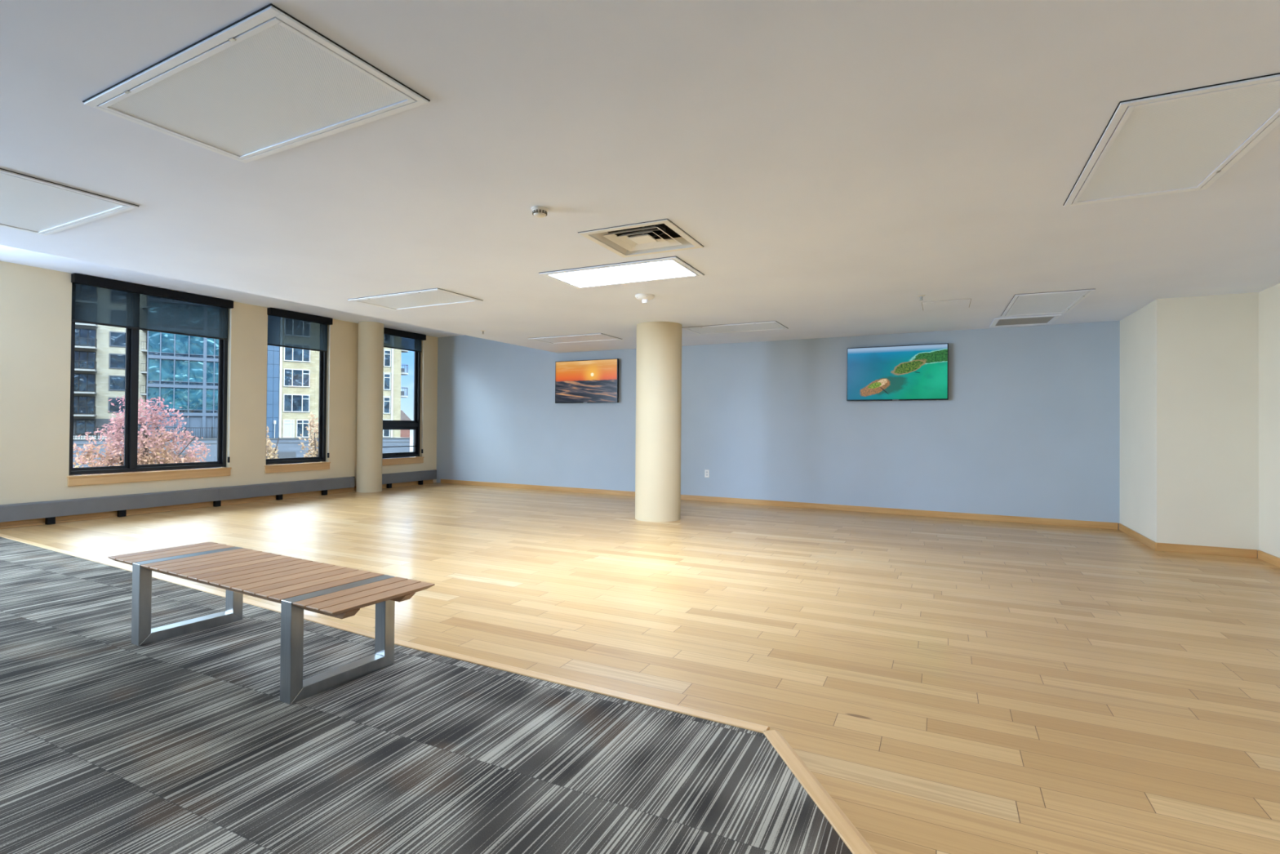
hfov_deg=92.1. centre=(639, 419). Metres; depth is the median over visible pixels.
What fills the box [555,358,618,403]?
television
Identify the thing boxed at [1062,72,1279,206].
ceiling panel
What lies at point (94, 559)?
trim
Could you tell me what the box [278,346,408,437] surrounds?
brick building
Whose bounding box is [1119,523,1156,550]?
baseboard
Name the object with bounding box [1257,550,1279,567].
baseboard
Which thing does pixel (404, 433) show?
house
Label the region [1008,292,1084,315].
diffuser
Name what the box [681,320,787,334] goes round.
ceiling panel
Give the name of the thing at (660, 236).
ceiling vent
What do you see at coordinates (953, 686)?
floor
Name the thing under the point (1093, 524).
baseboard
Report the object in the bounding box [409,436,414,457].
ground
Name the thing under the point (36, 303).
wall
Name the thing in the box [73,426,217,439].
iron fence
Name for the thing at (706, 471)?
wall outlet
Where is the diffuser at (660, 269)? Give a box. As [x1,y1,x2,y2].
[551,260,694,286]
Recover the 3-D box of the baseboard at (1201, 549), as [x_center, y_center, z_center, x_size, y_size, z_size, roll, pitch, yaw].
[5.338,1.230,5.827,0.726,0.078,0.014,0,-1,26]
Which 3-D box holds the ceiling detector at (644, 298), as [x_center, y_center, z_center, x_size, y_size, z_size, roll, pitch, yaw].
[0.048,-1.177,6.042,0.190,0.078,0.190,0,-1,26]
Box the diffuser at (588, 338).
[534,334,616,342]
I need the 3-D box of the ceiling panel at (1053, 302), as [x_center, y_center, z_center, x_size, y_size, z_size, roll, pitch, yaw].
[4.105,-1.174,6.288,0.628,0.014,1.242,0,-1,25]
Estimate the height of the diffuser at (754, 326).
0.005 m
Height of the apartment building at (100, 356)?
20.600 m
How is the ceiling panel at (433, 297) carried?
in the ceiling
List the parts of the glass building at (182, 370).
pane, pane, pane, pane, pane, pane, pane, pane, pane, pane, pane, pane, pane, pane, pane, pane, pane, pane, cladding panel, cladding panel, cladding panel, cladding panel, cladding panel, cladding panel, cladding panel, cladding panel, cladding panel, cladding panel, cladding panel, cladding panel, cladding panel, cladding panel, cladding panel, cladding panel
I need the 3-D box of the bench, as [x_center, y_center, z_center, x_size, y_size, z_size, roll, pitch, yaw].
[-1.943,0.969,3.134,1.976,0.423,0.515,0,-1,29]
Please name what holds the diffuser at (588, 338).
attached to the ceiling panel at (598, 336)
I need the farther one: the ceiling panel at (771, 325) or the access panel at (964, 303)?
the ceiling panel at (771, 325)
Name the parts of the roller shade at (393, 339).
bead chain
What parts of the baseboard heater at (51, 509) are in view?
panel, panel, panel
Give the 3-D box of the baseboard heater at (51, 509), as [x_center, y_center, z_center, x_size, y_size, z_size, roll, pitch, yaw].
[-6.682,1.054,7.055,0.088,0.262,7.841,0,-1,27]
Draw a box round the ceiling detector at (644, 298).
[635,293,654,303]
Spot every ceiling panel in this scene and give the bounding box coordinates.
[0,168,139,235]
[82,3,430,163]
[347,288,482,310]
[528,333,622,343]
[538,256,704,288]
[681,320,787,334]
[1001,288,1095,316]
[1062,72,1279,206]
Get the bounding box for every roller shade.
[71,273,233,462]
[266,307,333,457]
[383,327,426,453]
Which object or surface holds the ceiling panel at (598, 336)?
in the ceiling
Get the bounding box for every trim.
[0,533,124,566]
[115,564,399,641]
[394,640,769,733]
[763,729,876,853]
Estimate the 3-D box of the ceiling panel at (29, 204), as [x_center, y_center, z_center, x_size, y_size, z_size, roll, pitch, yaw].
[-3.646,-1.259,3.645,1.242,0.014,0.628,0,-1,28]
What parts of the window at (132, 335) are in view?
sash, sill, sash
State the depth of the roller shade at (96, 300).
7.90 m
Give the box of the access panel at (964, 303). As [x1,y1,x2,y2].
[921,298,971,311]
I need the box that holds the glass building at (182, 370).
[146,330,279,438]
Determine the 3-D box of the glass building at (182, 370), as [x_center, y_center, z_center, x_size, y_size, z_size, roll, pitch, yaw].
[-49.069,-11.066,71.723,11.920,26.180,10.140,1,-1,-34]
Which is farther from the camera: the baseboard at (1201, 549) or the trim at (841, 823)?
the baseboard at (1201, 549)
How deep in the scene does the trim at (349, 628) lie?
3.92 m
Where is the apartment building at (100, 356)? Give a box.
[73,321,147,435]
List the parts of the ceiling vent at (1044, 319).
perforated plate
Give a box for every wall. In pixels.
[0,261,437,504]
[72,434,409,475]
[436,320,1119,529]
[1258,283,1279,557]
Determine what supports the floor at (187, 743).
on the floor at (953, 686)
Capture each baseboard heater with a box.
[0,476,355,524]
[382,469,436,488]
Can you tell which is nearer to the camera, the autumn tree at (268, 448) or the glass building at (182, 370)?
the autumn tree at (268, 448)
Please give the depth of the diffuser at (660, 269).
5.16 m
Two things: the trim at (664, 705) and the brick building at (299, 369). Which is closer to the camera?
the trim at (664, 705)
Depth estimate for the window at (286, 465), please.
10.16 m
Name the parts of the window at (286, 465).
sill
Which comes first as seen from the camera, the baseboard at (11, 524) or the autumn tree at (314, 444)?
the baseboard at (11, 524)
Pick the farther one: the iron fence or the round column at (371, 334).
the iron fence
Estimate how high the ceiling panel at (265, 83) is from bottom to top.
0.014 m
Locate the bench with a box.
[107,541,435,704]
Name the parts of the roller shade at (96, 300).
bead chain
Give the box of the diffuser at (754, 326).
[688,323,782,333]
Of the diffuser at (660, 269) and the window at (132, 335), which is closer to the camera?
the diffuser at (660, 269)
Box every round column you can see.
[355,321,383,492]
[635,321,681,521]
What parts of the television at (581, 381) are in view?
casing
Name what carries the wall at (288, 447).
on the ground
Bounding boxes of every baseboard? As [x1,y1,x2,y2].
[0,479,433,528]
[440,479,1118,529]
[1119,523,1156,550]
[1156,542,1257,558]
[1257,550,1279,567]
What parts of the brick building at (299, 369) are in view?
pane, pane, pane, pane, pane, pane, pane, pane, pane, railing, railing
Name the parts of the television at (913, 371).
casing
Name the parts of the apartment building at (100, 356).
pane, pane, pane, railing, pane, pane, railing, railing, railing, pane, pane, pane, pane, pane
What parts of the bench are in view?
leg, rail, foot rail, leg, leg, rail, foot rail, leg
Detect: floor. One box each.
[0,482,1279,853]
[0,536,852,853]
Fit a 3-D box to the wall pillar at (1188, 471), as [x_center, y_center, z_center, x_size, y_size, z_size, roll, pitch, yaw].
[5.731,-0.221,6.608,0.748,3.400,1.700,0,-1,26]
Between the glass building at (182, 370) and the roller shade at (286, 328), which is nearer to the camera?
the roller shade at (286, 328)
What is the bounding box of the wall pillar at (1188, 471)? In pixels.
[1119,292,1258,558]
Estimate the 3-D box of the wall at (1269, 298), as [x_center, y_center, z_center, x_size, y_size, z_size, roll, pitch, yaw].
[3.733,-0.283,1.351,0.280,3.400,12.900,0,-1,26]
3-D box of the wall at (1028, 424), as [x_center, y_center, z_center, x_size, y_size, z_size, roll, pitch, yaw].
[0.718,-0.231,9.964,11.255,3.400,0.251,0,-1,28]
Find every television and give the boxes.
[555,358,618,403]
[846,342,948,400]
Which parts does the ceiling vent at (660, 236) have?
plate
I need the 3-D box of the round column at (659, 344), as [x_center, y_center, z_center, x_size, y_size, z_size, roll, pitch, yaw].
[0.234,0.024,7.816,0.574,2.444,0.574,0,-1,26]
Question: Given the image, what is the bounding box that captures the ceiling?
[0,0,1279,353]
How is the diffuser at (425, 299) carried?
attached to the ceiling panel at (433, 297)
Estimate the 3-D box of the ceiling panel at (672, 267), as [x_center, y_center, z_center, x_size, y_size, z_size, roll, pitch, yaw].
[-0.152,-1.218,5.177,1.242,0.012,0.628,0,-1,26]
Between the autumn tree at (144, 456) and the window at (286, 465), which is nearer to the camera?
the window at (286, 465)
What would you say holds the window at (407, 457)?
in the wall at (36, 303)
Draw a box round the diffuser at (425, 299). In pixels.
[357,291,471,309]
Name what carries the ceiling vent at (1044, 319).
in the ceiling
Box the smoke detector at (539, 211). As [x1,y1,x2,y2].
[531,205,548,217]
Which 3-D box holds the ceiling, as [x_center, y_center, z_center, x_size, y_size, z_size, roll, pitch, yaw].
[-1.613,-1.623,4.204,12.600,0.755,13.300,0,-1,26]
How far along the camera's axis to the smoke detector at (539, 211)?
3.61 m
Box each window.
[66,283,231,486]
[264,346,330,473]
[382,351,424,465]
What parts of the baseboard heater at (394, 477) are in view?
panel, panel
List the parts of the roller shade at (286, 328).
bead chain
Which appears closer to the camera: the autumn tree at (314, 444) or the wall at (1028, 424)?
the wall at (1028, 424)
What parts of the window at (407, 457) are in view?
sash, sash, sill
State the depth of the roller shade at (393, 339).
11.56 m
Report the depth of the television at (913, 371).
8.29 m
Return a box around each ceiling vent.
[577,218,703,257]
[990,314,1061,327]
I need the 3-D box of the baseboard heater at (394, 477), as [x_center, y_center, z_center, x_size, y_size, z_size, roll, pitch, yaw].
[-4.389,1.112,11.562,0.088,0.262,1.466,0,-1,27]
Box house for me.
[400,409,411,437]
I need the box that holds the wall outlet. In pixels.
[704,469,709,477]
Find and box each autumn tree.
[72,395,210,475]
[266,426,280,465]
[297,411,318,462]

